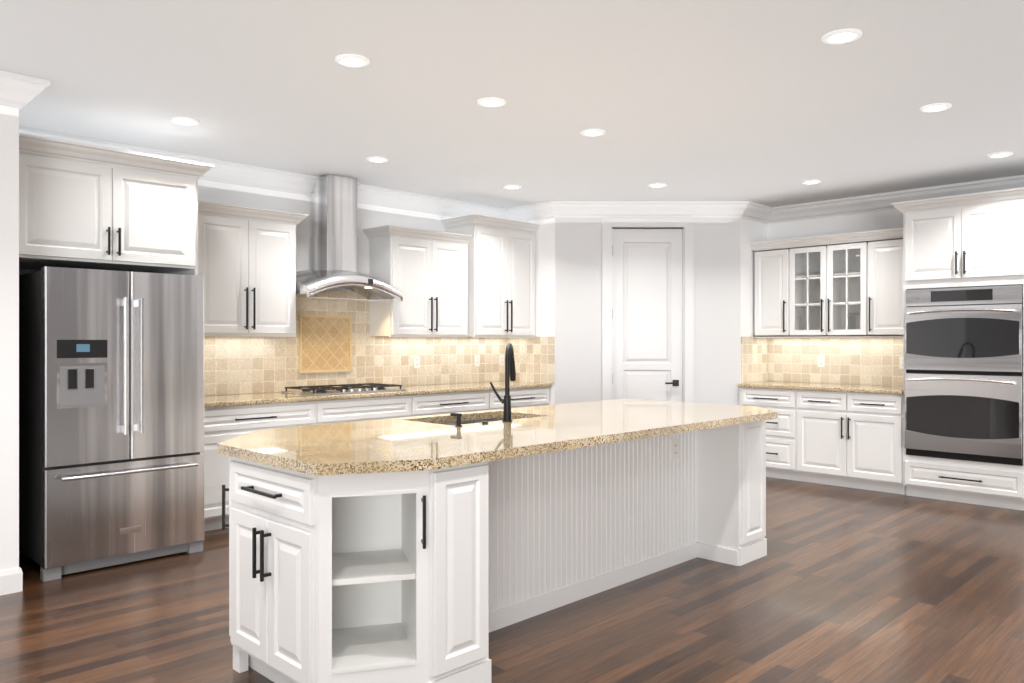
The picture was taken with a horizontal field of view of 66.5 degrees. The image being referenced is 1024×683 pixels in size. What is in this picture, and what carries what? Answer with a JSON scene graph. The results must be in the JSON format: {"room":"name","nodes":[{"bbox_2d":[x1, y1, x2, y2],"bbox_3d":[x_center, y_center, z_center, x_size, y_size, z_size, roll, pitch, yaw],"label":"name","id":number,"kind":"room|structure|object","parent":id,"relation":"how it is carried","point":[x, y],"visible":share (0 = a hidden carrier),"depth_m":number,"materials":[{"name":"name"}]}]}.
{"room":"kitchen","nodes":[
{"label":"kitchen","id":0,"kind":"room"},
{"bbox_2d":[0,105,18,569],"bbox_3d":[-4.540,-0.030,2.418,5.200,2.760,0.100,0,0,-45],"label":"wall","id":1,"kind":"structure","parent":0,"point":[9,337],"depth_m":4.19,"materials":[{"name":"white paint"}]},
{"bbox_2d":[0,567,22,595],"bbox_3d":[-4.459,1.285,2.418,5.114,0.130,0.014,0,0,-45],"label":"baseboard","id":2,"kind":"structure","parent":1,"relation":"attached to","point":[11,580],"depth_m":4.18,"materials":[{"name":"white paint"}]},
{"bbox_2d":[0,70,49,110],"bbox_3d":[-4.384,-1.335,2.418,5.220,0.150,0.120,0,0,-45],"label":"crown molding","id":3,"kind":"structure","parent":1,"relation":"attached to","point":[20,91],"depth_m":4.16,"materials":[{"name":"white paint"}]},
{"bbox_2d":[19,126,31,133],"bbox_3d":[-2.980,-1.335,4.621,0.120,0.150,0.990,0,0,-45],"label":"crown molding","id":4,"kind":"structure","parent":1,"relation":"attached to","point":[24,130],"depth_m":5.13,"materials":[{"name":"white paint"}]},
{"bbox_2d":[19,179,494,395],"bbox_3d":[-1.121,-0.030,7.449,6.950,2.760,0.100,0,0,-45],"label":"wall","id":5,"kind":"structure","parent":0,"point":[370,216],"depth_m":6.71,"materials":[{"name":"white paint"}]},
{"bbox_2d":[19,133,213,275],"bbox_3d":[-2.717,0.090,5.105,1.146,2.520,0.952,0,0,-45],"label":"upper cabinet","id":6,"kind":"object","parent":5,"relation":"attached to","point":[84,206],"visible":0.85,"depth_m":4.76,"materials":[{"name":"white paint"}]},
{"bbox_2d":[198,200,307,336],"bbox_3d":[-2.170,-0.531,6.045,1.100,0.987,0.397,0,0,-45],"label":"upper cabinet","id":7,"kind":"object","parent":5,"relation":"attached to","point":[247,262],"visible":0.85,"depth_m":5.98,"materials":[{"name":"white paint"}]},
{"bbox_2d":[28,128,507,218],"bbox_3d":[-1.722,-1.335,6.693,4.830,0.150,0.120,0,0,-45],"label":"crown molding","id":8,"kind":"structure","parent":5,"relation":"attached to","point":[223,171],"depth_m":6.53,"materials":[{"name":"white paint"}]},
{"bbox_2d":[296,174,402,301],"bbox_3d":[-1.445,-0.877,6.657,0.920,1.062,0.530,0,0,-45],"label":"range hood","id":9,"kind":"object","parent":5,"relation":"attached to","point":[333,251],"visible":0.98,"depth_m":6.63,"materials":[{"name":"silver metal"}]},
{"bbox_2d":[204,290,554,395],"bbox_3d":[-1.132,-0.013,6.873,3.739,0.874,0.697,0,0,-45],"label":"backsplash","id":10,"kind":"structure","parent":5,"relation":"attached to","point":[333,342],"depth_m":7.00,"materials":[{"name":"tile"}]},
{"bbox_2d":[414,356,419,367],"bbox_3d":[-0.920,0.200,7.553,0.072,0.116,0.008,0,0,-45],"label":"electrical outlet","id":11,"kind":"object","parent":10,"relation":"attached to","point":[416,361],"visible":1,"depth_m":7.55,"materials":[{"name":"white plastic"}]},
{"bbox_2d":[474,355,479,365],"bbox_3d":[-0.362,0.200,8.112,0.072,0.116,0.008,0,0,-45],"label":"electrical outlet","id":12,"kind":"object","parent":10,"relation":"attached to","point":[476,360],"visible":1,"depth_m":8.11,"materials":[{"name":"white plastic"}]},
{"bbox_2d":[499,355,503,365],"bbox_3d":[-0.107,0.200,8.366,0.072,0.116,0.008,0,0,-45],"label":"electrical outlet","id":13,"kind":"object","parent":10,"relation":"attached to","point":[501,360],"visible":1,"depth_m":8.36,"materials":[{"name":"white plastic"}]},
{"bbox_2d":[363,225,472,337],"bbox_3d":[-0.848,-0.531,7.366,1.058,0.987,0.397,0,0,-45],"label":"upper cabinet","id":14,"kind":"object","parent":5,"relation":"attached to","point":[424,272],"visible":0.96,"depth_m":7.17,"materials":[{"name":"white paint"}]},
{"bbox_2d":[441,213,539,337],"bbox_3d":[-0.186,-0.629,7.961,0.995,1.182,0.492,0,0,-45],"label":"upper cabinet","id":15,"kind":"object","parent":5,"relation":"attached to","point":[501,277],"visible":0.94,"depth_m":7.75,"materials":[{"name":"white paint"}]},
{"bbox_2d":[0,477,1023,682],"bbox_3d":[0.650,1.380,2.072,12.050,0.060,10.210,0,0,-45],"label":"floor","id":16,"kind":"structure","parent":0,"point":[837,584],"depth_m":3.85,"materials":[{"name":"brown wood"}]},
{"bbox_2d":[19,266,203,581],"bbox_3d":[-2.574,0.465,4.971,0.910,1.770,0.930,0,0,-45],"label":"fridge","id":17,"kind":"object","parent":16,"relation":"on","point":[111,415],"visible":1,"depth_m":4.63,"materials":[{"name":"grey metal"}]},
{"bbox_2d":[222,459,229,635],"bbox_3d":[-1.175,0.919,3.472,0.310,0.861,0.327,0,0,-45],"label":"base cabinet","id":18,"kind":"object","parent":16,"relation":"on","point":[224,489],"depth_m":3.26,"materials":[{"name":"white paint"}]},
{"bbox_2d":[200,401,319,531],"bbox_3d":[-2.110,0.907,5.935,1.031,0.884,0.635,0,0,-45],"label":"base cabinet","id":19,"kind":"object","parent":16,"relation":"on","point":[221,424],"depth_m":5.58,"materials":[{"name":"white paint"}]},
{"bbox_2d":[204,381,551,407],"bbox_3d":[-1.142,0.444,6.880,3.735,0.038,0.638,0,0,-45],"label":"countertop","id":20,"kind":"structure","parent":19,"relation":"on","point":[242,399],"depth_m":6.38,"materials":[{"name":"stone"}]},
{"bbox_2d":[281,383,405,394],"bbox_3d":[-1.418,0.400,6.629,0.910,0.048,0.500,0,0,-45],"label":"cooktop","id":21,"kind":"object","parent":20,"relation":"in","point":[342,389],"visible":1,"depth_m":6.48,"materials":[{"name":"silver metal"}]},
{"bbox_2d":[230,457,297,669],"bbox_3d":[-1.158,0.907,3.480,0.340,0.884,0.359,0,0,-45],"label":"base cabinet","id":22,"kind":"object","parent":16,"relation":"on","point":[246,476],"depth_m":3.10,"materials":[{"name":"white paint"}]},
{"bbox_2d":[217,398,777,475],"bbox_3d":[0.152,0.442,4.176,3.280,0.040,1.310,0,0,-45],"label":"countertop","id":23,"kind":"structure","parent":22,"relation":"on","point":[420,443],"depth_m":3.54,"materials":[{"name":"stone"}]},
{"bbox_2d":[450,413,461,425],"bbox_3d":[-0.277,0.390,3.897,0.036,0.062,0.068,0,0,-45],"label":"soap dispenser","id":24,"kind":"object","parent":23,"relation":"on","point":[458,415],"visible":0.96,"depth_m":3.88,"materials":[{"name":"black metal"}]},
{"bbox_2d":[440,418,502,424],"bbox_3d":[-0.187,0.566,4.331,0.764,0.204,0.434,0,0,-45],"label":"sink","id":25,"kind":"object","parent":23,"relation":"in","point":[477,421],"visible":0.06,"depth_m":4.60,"materials":[{"name":"silver metal"}]},
{"bbox_2d":[490,343,515,421],"bbox_3d":[-0.022,0.215,4.212,0.246,0.412,0.170,0,0,-45],"label":"faucet","id":26,"kind":"object","parent":23,"relation":"on","point":[510,372],"visible":1,"depth_m":4.12,"materials":[{"name":"black metal"}]},
{"bbox_2d":[262,472,381,682],"bbox_3d":[-0.715,0.855,2.931,0.253,0.650,0.360,0,0,-45],"label":"base cabinet","id":27,"kind":"object","parent":16,"relation":"on","point":[322,535],"depth_m":2.88,"materials":[{"name":"white paint"}]},
{"bbox_2d":[320,395,415,423],"bbox_3d":[-1.417,0.907,6.628,0.929,0.884,0.635,0,0,-45],"label":"base cabinet","id":28,"kind":"object","parent":16,"relation":"on","point":[362,409],"depth_m":6.41,"materials":[{"name":"white paint"}]},
{"bbox_2d":[362,470,469,673],"bbox_3d":[-0.390,0.855,3.026,0.205,0.650,0.371,0,0,-45],"label":"base cabinet","id":29,"kind":"object","parent":16,"relation":"on","point":[433,576],"depth_m":2.90,"materials":[{"name":"white paint"}]},
{"bbox_2d":[671,439,678,458],"bbox_3d":[0.985,0.650,4.715,0.072,0.116,0.008,0,0,-45],"label":"outlet","id":30,"kind":"object","parent":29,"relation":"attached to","point":[674,448],"visible":1,"depth_m":4.71,"materials":[{"name":"white plastic"}]},
{"bbox_2d":[416,391,491,415],"bbox_3d":[-0.763,0.907,7.282,0.920,0.884,0.635,0,0,-45],"label":"base cabinet","id":31,"kind":"object","parent":16,"relation":"on","point":[443,403],"depth_m":7.07,"materials":[{"name":"white paint"}]},
{"bbox_2d":[491,387,548,409],"bbox_3d":[-0.136,0.907,7.910,0.855,0.884,0.635,0,0,-45],"label":"base cabinet","id":32,"kind":"object","parent":16,"relation":"on","point":[525,397],"depth_m":7.73,"materials":[{"name":"white paint"}]},
{"bbox_2d":[739,387,794,479],"bbox_3d":[2.729,0.907,7.919,0.636,0.884,0.600,0,0,-45],"label":"base cabinet","id":33,"kind":"object","parent":16,"relation":"on","point":[780,432],"depth_m":7.62,"materials":[{"name":"white paint"}]},
{"bbox_2d":[795,390,905,494],"bbox_3d":[3.284,0.907,7.364,0.636,0.884,0.970,0,0,-45],"label":"base cabinet","id":34,"kind":"object","parent":16,"relation":"on","point":[849,439],"depth_m":7.12,"materials":[{"name":"white paint"}]},
{"bbox_2d":[738,381,902,394],"bbox_3d":[3.060,0.444,7.565,0.638,0.038,1.566,0,0,-45],"label":"countertop","id":35,"kind":"structure","parent":34,"relation":"on","point":[877,389],"depth_m":7.37,"materials":[{"name":"stone"}]},
{"bbox_2d":[891,187,1023,510],"bbox_3d":[3.928,0.072,6.670,0.707,2.554,1.068,0,0,-45],"label":"tall cabinet","id":36,"kind":"object","parent":16,"relation":"on","point":[970,240],"visible":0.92,"depth_m":6.45,"materials":[{"name":"white paint"}]},
{"bbox_2d":[905,284,1022,465],"bbox_3d":[3.816,0.264,6.558,0.459,1.432,0.858,0,0,-45],"label":"double oven","id":37,"kind":"object","parent":36,"relation":"in","point":[964,373],"visible":1,"depth_m":6.41,"materials":[{"name":"grey metal"}]},
{"bbox_2d":[0,0,1023,207],"bbox_3d":[0.650,-1.440,2.072,12.050,0.060,10.210,0,0,-45],"label":"ceiling","id":38,"kind":"structure","parent":0,"point":[773,103],"depth_m":4.39,"materials":[{"name":"white paint"}]},
{"bbox_2d":[170,117,199,125],"bbox_3d":[-2.086,-1.403,4.985,0.176,0.011,0.176,0,0,-45],"label":"recessed light","id":39,"kind":"object","parent":38,"relation":"in","point":[186,121],"visible":0.98,"depth_m":4.97,"materials":[{"name":"white paint"}]},
{"bbox_2d":[334,54,369,67],"bbox_3d":[-0.799,-1.403,3.910,0.176,0.011,0.176,0,0,-45],"label":"recessed light","id":40,"kind":"object","parent":38,"relation":"in","point":[353,60],"visible":1,"depth_m":3.90,"materials":[{"name":"white paint"}]},
{"bbox_2d":[366,156,388,162],"bbox_3d":[-1.039,-1.403,6.032,0.176,0.011,0.176,0,0,-45],"label":"recessed light","id":41,"kind":"object","parent":38,"relation":"in","point":[377,159],"visible":1,"depth_m":6.03,"materials":[{"name":"white paint"}]},
{"bbox_2d":[477,97,506,106],"bbox_3d":[-0.120,-1.403,4.589,0.176,0.011,0.176,0,0,-45],"label":"recessed light","id":42,"kind":"object","parent":38,"relation":"in","point":[491,102],"visible":0.98,"depth_m":4.57,"materials":[{"name":"white paint"}]},
{"bbox_2d":[502,185,521,188],"bbox_3d":[0.000,-1.403,7.099,0.176,0.011,0.176,0,0,-45],"label":"recessed light","id":43,"kind":"object","parent":38,"relation":"in","point":[511,186],"visible":1,"depth_m":7.09,"materials":[{"name":"white paint"}]},
{"bbox_2d":[580,129,605,136],"bbox_3d":[0.544,-1.403,5.254,0.176,0.011,0.176,0,0,-45],"label":"recessed light","id":44,"kind":"object","parent":38,"relation":"in","point":[592,132],"visible":0.98,"depth_m":5.25,"materials":[{"name":"white paint"}]},
{"bbox_2d":[648,183,666,187],"bbox_3d":[1.308,-1.403,7.022,0.176,0.011,0.176,0,0,-45],"label":"recessed light","id":45,"kind":"object","parent":38,"relation":"in","point":[655,185],"visible":1,"depth_m":7.00,"materials":[{"name":"white paint"}]},
{"bbox_2d":[801,180,821,183],"bbox_3d":[2.638,-1.403,6.880,0.176,0.011,0.176,0,0,-45],"label":"recessed light","id":46,"kind":"object","parent":38,"relation":"in","point":[811,181],"visible":1,"depth_m":6.86,"materials":[{"name":"white paint"}]},
{"bbox_2d":[821,28,862,44],"bbox_3d":[1.520,-1.403,3.599,0.176,0.011,0.176,0,0,-45],"label":"recessed light","id":47,"kind":"object","parent":38,"relation":"in","point":[842,36],"visible":0.98,"depth_m":3.59,"materials":[{"name":"white paint"}]},
{"bbox_2d":[919,103,951,112],"bbox_3d":[2.546,-1.403,4.695,0.176,0.011,0.176,0,0,-45],"label":"recessed light","id":48,"kind":"object","parent":38,"relation":"in","point":[934,107],"visible":0.98,"depth_m":4.69,"materials":[{"name":"white paint"}]},
{"bbox_2d":[986,152,1013,157],"bbox_3d":[3.677,-1.403,5.883,0.176,0.011,0.176,0,0,-45],"label":"recessed light","id":49,"kind":"object","parent":38,"relation":"in","point":[999,154],"visible":0.96,"depth_m":5.87,"materials":[{"name":"white paint"}]},
{"bbox_2d":[530,218,766,404],"bbox_3d":[1.334,-0.030,8.198,2.794,2.760,0.553,0,0,2],"label":"wall","id":50,"kind":"structure","parent":0,"point":[568,284],"depth_m":7.95,"materials":[{"name":"white paint"}]},
{"bbox_2d":[508,201,559,221],"bbox_3d":[0.216,-1.335,8.086,0.120,0.150,0.610,0,0,-45],"label":"crown molding","id":51,"kind":"structure","parent":50,"relation":"attached to","point":[549,209],"depth_m":8.04,"materials":[{"name":"white paint"}]},
{"bbox_2d":[612,229,682,401],"bbox_3d":[1.377,0.094,7.970,0.730,2.488,0.103,0,0,0],"label":"pantry door","id":52,"kind":"structure","parent":50,"relation":"in","point":[647,314],"depth_m":7.98,"materials":[{"name":"white paint"}]},
{"bbox_2d":[602,218,693,402],"bbox_3d":[1.382,0.046,7.988,0.934,2.607,0.126,0,0,0],"label":"door frame","id":53,"kind":"structure","parent":50,"relation":"attached to","point":[686,224],"depth_m":7.93,"materials":[{"name":"white paint"}]},
{"bbox_2d":[560,201,771,222],"bbox_3d":[1.587,-1.335,8.072,1.740,0.150,1.450,0,0,-45],"label":"crown molding","id":54,"kind":"structure","parent":50,"relation":"attached to","point":[749,210],"depth_m":7.90,"materials":[{"name":"white paint"}]},
{"bbox_2d":[767,209,902,385],"bbox_3d":[4.911,-0.030,6.261,0.100,2.760,10.110,0,0,-45],"label":"wall","id":55,"kind":"structure","parent":0,"point":[877,220],"depth_m":7.84,"materials":[{"name":"white paint"}]},
{"bbox_2d":[749,239,784,337],"bbox_3d":[2.771,-0.537,8.053,0.388,0.976,0.442,0,0,-45],"label":"upper cabinet","id":56,"kind":"object","parent":55,"relation":"attached to","point":[769,255],"depth_m":7.97,"materials":[{"name":"white paint"}]},
{"bbox_2d":[741,337,902,385],"bbox_3d":[3.090,0.187,7.602,0.577,0.474,1.577,0,0,-45],"label":"backsplash","id":57,"kind":"structure","parent":55,"relation":"attached to","point":[865,360],"depth_m":7.91,"materials":[{"name":"tile"}]},
{"bbox_2d":[818,355,824,366],"bbox_3d":[3.141,0.200,7.935,0.008,0.116,0.072,0,0,-45],"label":"electrical outlet","id":58,"kind":"object","parent":57,"relation":"attached to","point":[821,360],"visible":1,"depth_m":7.93,"materials":[{"name":"white plastic"}]},
{"bbox_2d":[900,356,902,368],"bbox_3d":[3.699,0.200,7.376,0.008,0.116,0.072,0,0,-45],"label":"electrical outlet","id":59,"kind":"object","parent":57,"relation":"attached to","point":[901,362],"visible":0.46,"depth_m":7.39,"materials":[{"name":"white plastic"}]},
{"bbox_2d":[785,232,860,337],"bbox_3d":[3.154,-0.537,7.669,0.388,0.976,0.780,0,0,-45],"label":"upper cabinet","id":60,"kind":"object","parent":55,"relation":"attached to","point":[845,285],"depth_m":7.70,"materials":[{"name":"white paint"}]},
{"bbox_2d":[857,228,902,335],"bbox_3d":[3.537,-0.537,7.286,0.388,0.976,0.441,0,0,-45],"label":"upper cabinet","id":61,"kind":"object","parent":55,"relation":"attached to","point":[879,252],"depth_m":7.21,"materials":[{"name":"white paint"}]},
{"bbox_2d":[764,175,1023,223],"bbox_3d":[5.515,-1.335,5.501,0.120,0.150,7.980,0,0,-45],"label":"crown molding","id":62,"kind":"structure","parent":55,"relation":"attached to","point":[881,201],"depth_m":7.49,"materials":[{"name":"white paint"}]}
]}

